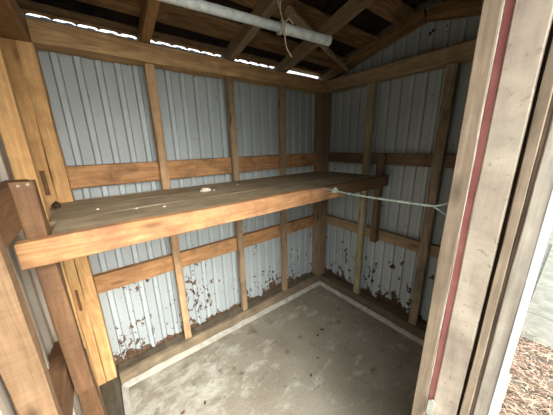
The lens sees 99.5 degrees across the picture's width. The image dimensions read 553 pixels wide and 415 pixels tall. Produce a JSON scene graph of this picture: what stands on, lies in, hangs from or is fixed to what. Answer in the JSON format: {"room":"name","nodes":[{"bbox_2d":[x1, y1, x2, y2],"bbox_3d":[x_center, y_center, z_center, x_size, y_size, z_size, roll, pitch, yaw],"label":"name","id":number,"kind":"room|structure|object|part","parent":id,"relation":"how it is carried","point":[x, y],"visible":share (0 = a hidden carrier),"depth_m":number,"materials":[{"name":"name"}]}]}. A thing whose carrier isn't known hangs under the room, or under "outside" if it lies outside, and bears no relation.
{"room":"storage shed","nodes":[
{"label":"storage shed","id":0,"kind":"room"},
{"bbox_2d":[0,133,83,414],"bbox_3d":[-0.739,0.182,0.614,0.017,2.243,1.500,-12,19,-36],"label":"wall","id":1,"kind":"structure","parent":0,"point":[28,279],"depth_m":0.84,"materials":[{"name":"grey metal"}]},
{"bbox_2d":[0,179,27,247],"bbox_3d":[-0.777,0.003,0.669,0.062,0.125,0.427,-12,19,-36],"label":"wall rail","id":2,"kind":"object","parent":1,"relation":"attached to","point":[10,226],"visible":0.58,"depth_m":0.60,"materials":[{"name":"brown wood"}]},
{"bbox_2d":[7,180,93,393],"bbox_3d":[-0.711,0.291,0.760,0.053,0.756,0.049,-12,19,-36],"label":"wooden post","id":3,"kind":"object","parent":2,"relation":"attached to","point":[25,194],"visible":0.93,"depth_m":0.74,"materials":[{"name":"brown wood"}]},
{"bbox_2d":[48,341,74,414],"bbox_3d":[-0.749,0.621,0.810,0.057,0.121,0.372,-12,19,-36],"label":"wall rail","id":4,"kind":"object","parent":1,"relation":"attached to","point":[59,372],"visible":0.52,"depth_m":0.79,"materials":[{"name":"brown wood"}]},
{"bbox_2d":[22,13,314,369],"bbox_3d":[-0.362,-0.042,1.825,2.107,2.011,0.013,-12,19,-36],"label":"wall","id":5,"kind":"structure","parent":0,"point":[101,112],"depth_m":1.57,"materials":[{"name":"metal"}]},
{"bbox_2d":[20,8,274,66],"bbox_3d":[-0.607,-0.972,1.402,1.520,0.022,0.006,-12,19,-36],"label":"trim","id":6,"kind":"structure","parent":5,"relation":"on","point":[25,11],"depth_m":1.23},
{"bbox_2d":[66,153,315,188],"bbox_3d":[-0.348,-0.312,1.734,1.814,0.118,0.042,-12,19,-36],"label":"wall rail","id":7,"kind":"object","parent":5,"relation":"attached to","point":[81,176],"visible":0.91,"depth_m":1.48,"materials":[{"name":"brown wood"}]},
{"bbox_2d":[94,215,314,293],"bbox_3d":[-0.335,0.291,1.896,1.814,0.116,0.044,-12,19,-36],"label":"wall rail","id":8,"kind":"object","parent":5,"relation":"attached to","point":[112,279],"visible":0.93,"depth_m":1.66,"materials":[{"name":"brown wood"}]},
{"bbox_2d":[118,272,321,371],"bbox_3d":[-0.262,0.911,2.098,1.931,0.092,0.073,-12,19,-36],"label":"trim","id":9,"kind":"structure","parent":5,"relation":"attached to","point":[138,358],"depth_m":1.86,"materials":[{"name":"brown wood"}]},
{"bbox_2d":[28,0,439,71],"bbox_3d":[0.136,-0.993,0.868,2.361,0.230,1.783,-12,19,-36],"label":"ceiling","id":10,"kind":"structure","parent":0,"point":[368,21],"depth_m":1.42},
{"bbox_2d":[120,279,511,414],"bbox_3d":[0.127,1.148,1.503,2.220,0.080,1.660,-12,19,-36],"label":"floor","id":11,"kind":"structure","parent":0,"point":[363,365],"depth_m":1.56,"materials":[{"name":"concrete"}]},
{"bbox_2d":[99,365,124,414],"bbox_3d":[-0.653,1.231,0.944,0.144,0.085,1.480,-12,19,-36],"label":"plate","id":12,"kind":"object","parent":11,"relation":"on","point":[111,393],"visible":0.58,"depth_m":1.35,"materials":[{"name":"grey wood"}]},
{"bbox_2d":[0,233,62,414],"bbox_3d":[-0.624,0.349,0.566,0.070,1.819,0.048,-12,19,-36],"label":"stud","id":13,"kind":"object","parent":12,"relation":"on","point":[24,372],"visible":1,"depth_m":0.55,"materials":[{"name":"brown wood"}]},
{"bbox_2d":[0,44,106,414],"bbox_3d":[-0.900,0.252,0.949,0.063,1.819,0.051,-12,19,-36],"label":"stud","id":14,"kind":"object","parent":12,"relation":"on","point":[13,131],"visible":0.44,"depth_m":0.81,"materials":[{"name":"brown wood"}]},
{"bbox_2d":[0,37,116,385],"bbox_3d":[-1.086,0.180,1.231,0.118,1.817,0.104,-12,19,-36],"label":"post","id":15,"kind":"object","parent":12,"relation":"on","point":[22,60],"visible":0.66,"depth_m":1.10,"materials":[{"name":"brown wood"}]},
{"bbox_2d":[0,0,31,41],"bbox_3d":[-0.700,-0.608,0.444,0.138,0.097,1.480,-12,19,-36],"label":"beam","id":16,"kind":"structure","parent":15,"relation":"on","point":[13,25],"depth_m":0.86,"materials":[{"name":"brown wood"}]},
{"bbox_2d":[26,17,325,93],"bbox_3d":[-0.295,-0.921,1.585,1.946,0.101,0.106,-12,19,-36],"label":"beam","id":17,"kind":"structure","parent":15,"relation":"on","point":[45,35],"depth_m":1.25,"materials":[{"name":"brown wood"}]},
{"bbox_2d":[136,0,160,43],"bbox_3d":[-0.499,-0.925,0.960,0.048,0.285,0.888,-12,19,-36],"label":"rafter","id":18,"kind":"object","parent":17,"relation":"on","point":[149,8],"visible":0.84,"depth_m":1.11,"materials":[{"name":"brown wood"}]},
{"bbox_2d":[220,0,282,60],"bbox_3d":[-0.102,-1.013,1.252,0.048,0.285,0.888,-12,19,-36],"label":"rafter","id":19,"kind":"object","parent":17,"relation":"on","point":[263,8],"visible":0.74,"depth_m":1.32,"materials":[{"name":"brown wood"}]},
{"bbox_2d":[276,0,292,56],"bbox_3d":[0.031,-0.851,1.052,0.081,0.312,0.048,5,16,23],"label":"cord","id":20,"kind":"object","parent":19,"relation":"hanging from","point":[282,21],"visible":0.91,"depth_m":1.05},
{"bbox_2d":[158,0,331,45],"bbox_3d":[-0.208,-0.782,0.942,1.099,0.061,0.047,-10,17,-28],"label":"pipe","id":21,"kind":"object","parent":20,"relation":"hanging from","point":[203,6],"visible":0.95,"depth_m":0.98,"materials":[{"name":"white plastic"}]},
{"bbox_2d":[230,0,378,48],"bbox_3d":[-0.104,-1.060,1.174,2.240,0.052,0.136,-12,19,-36],"label":"batten","id":22,"kind":"object","parent":19,"relation":"on","point":[349,34],"visible":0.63,"depth_m":1.41,"materials":[{"name":"brown wood"}]},
{"bbox_2d":[273,0,374,72],"bbox_3d":[0.259,-1.093,1.518,0.048,0.286,0.888,-13,19,-36],"label":"rafter","id":23,"kind":"object","parent":17,"relation":"on","point":[350,9],"visible":0.77,"depth_m":1.41,"materials":[{"name":"brown wood"}]},
{"bbox_2d":[318,7,426,80],"bbox_3d":[0.667,-1.183,1.820,0.048,0.286,0.888,-12,19,-36],"label":"rafter","id":24,"kind":"object","parent":17,"relation":"on","point":[417,19],"visible":0.88,"depth_m":1.68,"materials":[{"name":"brown wood"}]},
{"bbox_2d":[16,0,325,76],"bbox_3d":[-0.383,-1.042,1.558,2.240,0.034,0.060,-12,19,-36],"label":"batten","id":25,"kind":"object","parent":24,"relation":"on","point":[25,4],"visible":0.66,"depth_m":1.24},
{"bbox_2d":[78,349,105,414],"bbox_3d":[-0.852,0.899,1.079,0.067,0.549,0.053,-12,19,-36],"label":"block","id":26,"kind":"object","parent":12,"relation":"on","point":[91,401],"visible":0.59,"depth_m":1.06,"materials":[{"name":"brown wood"}]},
{"bbox_2d":[119,275,318,383],"bbox_3d":[-0.271,0.930,2.028,1.829,0.092,0.040,-12,19,-36],"label":"plate","id":27,"kind":"object","parent":11,"relation":"on","point":[148,363],"visible":0.94,"depth_m":1.81,"materials":[{"name":"brown wood"}]},
{"bbox_2d":[143,63,191,339],"bbox_3d":[-0.682,0.092,1.519,0.049,1.812,0.042,-12,19,-36],"label":"stud","id":28,"kind":"object","parent":27,"relation":"on","point":[149,69],"visible":0.84,"depth_m":1.41,"materials":[{"name":"brown wood"}]},
{"bbox_2d":[225,77,247,310],"bbox_3d":[-0.298,0.007,1.802,0.048,1.812,0.043,-12,19,-36],"label":"stud","id":29,"kind":"object","parent":27,"relation":"on","point":[229,83],"visible":0.83,"depth_m":1.71,"materials":[{"name":"brown wood"}]},
{"bbox_2d":[278,86,287,290],"bbox_3d":[0.061,-0.072,2.067,0.055,1.812,0.043,-12,19,-36],"label":"stud","id":30,"kind":"object","parent":27,"relation":"on","point":[281,89],"visible":0.86,"depth_m":1.98,"materials":[{"name":"brown wood"}]},
{"bbox_2d":[312,92,330,275],"bbox_3d":[0.443,-0.155,2.355,0.116,1.808,0.106,-12,19,-36],"label":"post","id":31,"kind":"object","parent":27,"relation":"on","point":[322,123],"visible":0.83,"depth_m":2.24,"materials":[{"name":"brown wood"}]},
{"bbox_2d":[325,38,476,93],"bbox_3d":[0.883,-0.936,1.564,0.102,0.097,1.358,-12,19,-36],"label":"beam","id":32,"kind":"structure","parent":31,"relation":"on","point":[463,52],"depth_m":1.53,"materials":[{"name":"brown wood"}]},
{"bbox_2d":[284,5,348,71],"bbox_3d":[0.312,-1.042,1.516,0.046,0.121,0.876,9,18,35],"label":"brace","id":33,"kind":"object","parent":32,"relation":"on","point":[289,11],"visible":0.77,"depth_m":1.26,"materials":[{"name":"brown wood"}]},
{"bbox_2d":[121,281,423,414],"bbox_3d":[0.156,1.093,1.502,1.837,0.023,1.350,-12,19,-36],"label":"trim","id":34,"kind":"structure","parent":11,"relation":"on","point":[125,387],"depth_m":1.85,"materials":[{"name":"paint"}]},
{"bbox_2d":[320,273,426,340],"bbox_3d":[0.926,0.896,2.056,0.103,0.092,1.353,-12,19,-36],"label":"plate","id":35,"kind":"object","parent":11,"relation":"on","point":[398,318],"visible":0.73,"depth_m":2.06,"materials":[{"name":"brown wood"}]},
{"bbox_2d":[353,82,377,293],"bbox_3d":[0.744,-0.064,1.998,0.044,1.809,0.060,-12,19,-36],"label":"stud","id":36,"kind":"object","parent":35,"relation":"on","point":[372,87],"visible":0.91,"depth_m":1.93,"materials":[{"name":"brown wood"}]},
{"bbox_2d":[408,62,459,325],"bbox_3d":[1.055,0.034,1.606,0.043,1.809,0.060,-12,19,-36],"label":"stud","id":37,"kind":"object","parent":35,"relation":"on","point":[452,70],"visible":0.98,"depth_m":1.54,"materials":[{"name":"brown wood"}]},
{"bbox_2d":[411,0,552,414],"bbox_3d":[0.553,0.299,0.657,0.101,2.060,0.188,-12,19,-36],"label":"door frame","id":38,"kind":"structure","parent":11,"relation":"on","point":[498,224],"depth_m":0.55,"materials":[{"name":"beige wood"}]},
{"bbox_2d":[322,187,447,215],"bbox_3d":[0.381,-0.063,1.002,0.031,0.090,0.738,-6,16,-18],"label":"rope","id":39,"kind":"object","parent":38,"relation":"attached to","point":[335,190],"visible":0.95,"depth_m":0.85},
{"bbox_3d":[0.497,0.644,0.755,0.006,0.065,0.018,-12,19,-36],"label":"strike plate","id":40,"kind":"part","parent":38,"relation":"part of","materials":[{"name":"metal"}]},
{"bbox_3d":[0.581,0.205,0.543,0.033,0.980,0.014,-12,19,-36],"label":"metal trim","id":41,"kind":"part","parent":38,"relation":"part of","materials":[{"name":"white metal"}]},
{"bbox_2d":[323,10,480,324],"bbox_3d":[0.938,-0.182,1.813,0.014,2.233,1.560,-12,19,-36],"label":"wall","id":42,"kind":"structure","parent":0,"point":[407,109],"depth_m":1.80,"materials":[{"name":"metal"}]},
{"bbox_2d":[326,215,439,258],"bbox_3d":[0.936,0.248,1.900,0.043,0.093,1.352,-12,19,-36],"label":"wall rail","id":43,"kind":"object","parent":42,"relation":"attached to","point":[406,242],"visible":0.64,"depth_m":1.90,"materials":[{"name":"brown wood"}]},
{"bbox_2d":[328,152,456,168],"bbox_3d":[0.923,-0.357,1.737,0.042,0.090,1.352,-12,19,-36],"label":"wall rail","id":44,"kind":"object","parent":42,"relation":"attached to","point":[398,159],"visible":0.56,"depth_m":1.73,"materials":[{"name":"brown wood"}]},
{"bbox_2d":[370,154,386,242],"bbox_3d":[0.816,-0.063,1.886,0.059,0.720,0.053,-12,19,-36],"label":"cleat","id":45,"kind":"object","parent":44,"relation":"attached to","point":[381,158],"visible":0.88,"depth_m":1.88,"materials":[{"name":"brown wood"}]},
{"bbox_2d":[14,171,388,269],"bbox_3d":[-0.118,-0.096,1.472,1.990,0.085,0.643,-12,19,-36],"label":"shelf","id":46,"kind":"object","parent":45,"relation":"attached to","point":[80,230],"visible":0.99,"depth_m":1.01,"materials":[{"name":"orange wood"}]},
{"bbox_2d":[52,201,60,207],"bbox_3d":[-0.973,-0.014,1.035,0.031,0.033,0.030,-12,19,-36],"label":"clump","id":47,"kind":"object","parent":46,"relation":"on","point":[55,204],"visible":1,"depth_m":1.03,"materials":[{"name":"brown soil"}]},
{"bbox_2d":[200,188,210,191],"bbox_3d":[-0.402,-0.101,1.323,0.063,0.026,0.033,-12,19,-36],"label":"stone","id":48,"kind":"object","parent":46,"relation":"on","point":[202,189],"visible":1,"depth_m":1.31,"materials":[{"name":"white stone"}]},
{"bbox_3d":[0.981,0.159,0.970,1.050,2.072,0.013,-12,19,-36],"label":"wall","id":49,"kind":"structure","parent":0,"visible":0},
{"bbox_2d":[426,0,482,21],"bbox_3d":[1.170,-1.038,1.182,0.047,0.254,0.758,-12,19,-36],"label":"rafter","id":50,"kind":"object","parent":49,"relation":"on","point":[455,9],"visible":0.65,"depth_m":1.33,"materials":[{"name":"brown wood"}]},
{"bbox_3d":[-0.933,-0.830,0.639,0.048,0.081,0.895,-12,5,-36],"label":"rafter","id":51,"kind":"object","parent":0,"visible":0},
{"bbox_2d":[77,0,346,67],"bbox_3d":[-0.268,-1.049,1.399,2.240,0.053,0.138,-12,19,-36],"label":"batten","id":52,"kind":"object","parent":51,"relation":"on","point":[169,14],"visible":0.75,"depth_m":1.30,"materials":[{"name":"brown wood"}]},
{"bbox_2d":[366,0,416,25],"bbox_3d":[0.056,-1.070,0.954,2.240,0.050,0.126,-12,19,-36],"label":"batten","id":53,"kind":"object","parent":51,"relation":"on","point":[395,12],"visible":0.62,"depth_m":1.43,"materials":[{"name":"brown wood"}]},
{"label":"outside","id":54,"kind":"structure","parent":0,"visible":0},
{"bbox_2d":[499,225,552,414],"bbox_3d":[3.296,0.950,2.367,14.000,0.118,12.000,-12,19,-36],"label":"ground","id":55,"kind":"structure","parent":54,"point":[550,239],"depth_m":1.58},
{"bbox_2d":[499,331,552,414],"bbox_3d":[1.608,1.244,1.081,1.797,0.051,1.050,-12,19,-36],"label":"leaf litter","id":56,"kind":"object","parent":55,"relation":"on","point":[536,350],"visible":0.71,"depth_m":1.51,"materials":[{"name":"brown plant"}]},
{"bbox_2d":[510,366,552,393],"bbox_3d":[1.629,1.104,1.482,0.017,0.015,0.266,-7,16,-21],"label":"stick","id":57,"kind":"object","parent":56,"relation":"on","point":[510,366],"visible":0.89,"depth_m":1.49,"materials":[{"name":"wood"}]},
{"bbox_2d":[519,312,552,351],"bbox_3d":[2.664,1.176,1.298,0.430,0.035,1.840,-12,19,-36],"label":"paving slab","id":58,"kind":"object","parent":55,"relation":"on","point":[537,325],"depth_m":1.91,"materials":[{"name":"grey concrete"}]},
{"bbox_2d":[527,284,552,320],"bbox_3d":[3.114,1.076,1.630,0.694,0.035,1.840,-12,19,-36],"label":"paving slab","id":59,"kind":"object","parent":55,"relation":"on","point":[541,304],"visible":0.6,"depth_m":2.23,"materials":[{"name":"grey concrete"}]},
{"bbox_2d":[538,245,552,287],"bbox_3d":[4.046,0.871,2.317,1.643,0.035,1.840,-12,19,-36],"label":"paving slab","id":60,"kind":"object","parent":55,"relation":"on","point":[546,278],"visible":1,"depth_m":2.72,"materials":[{"name":"grey concrete"}]}
]}

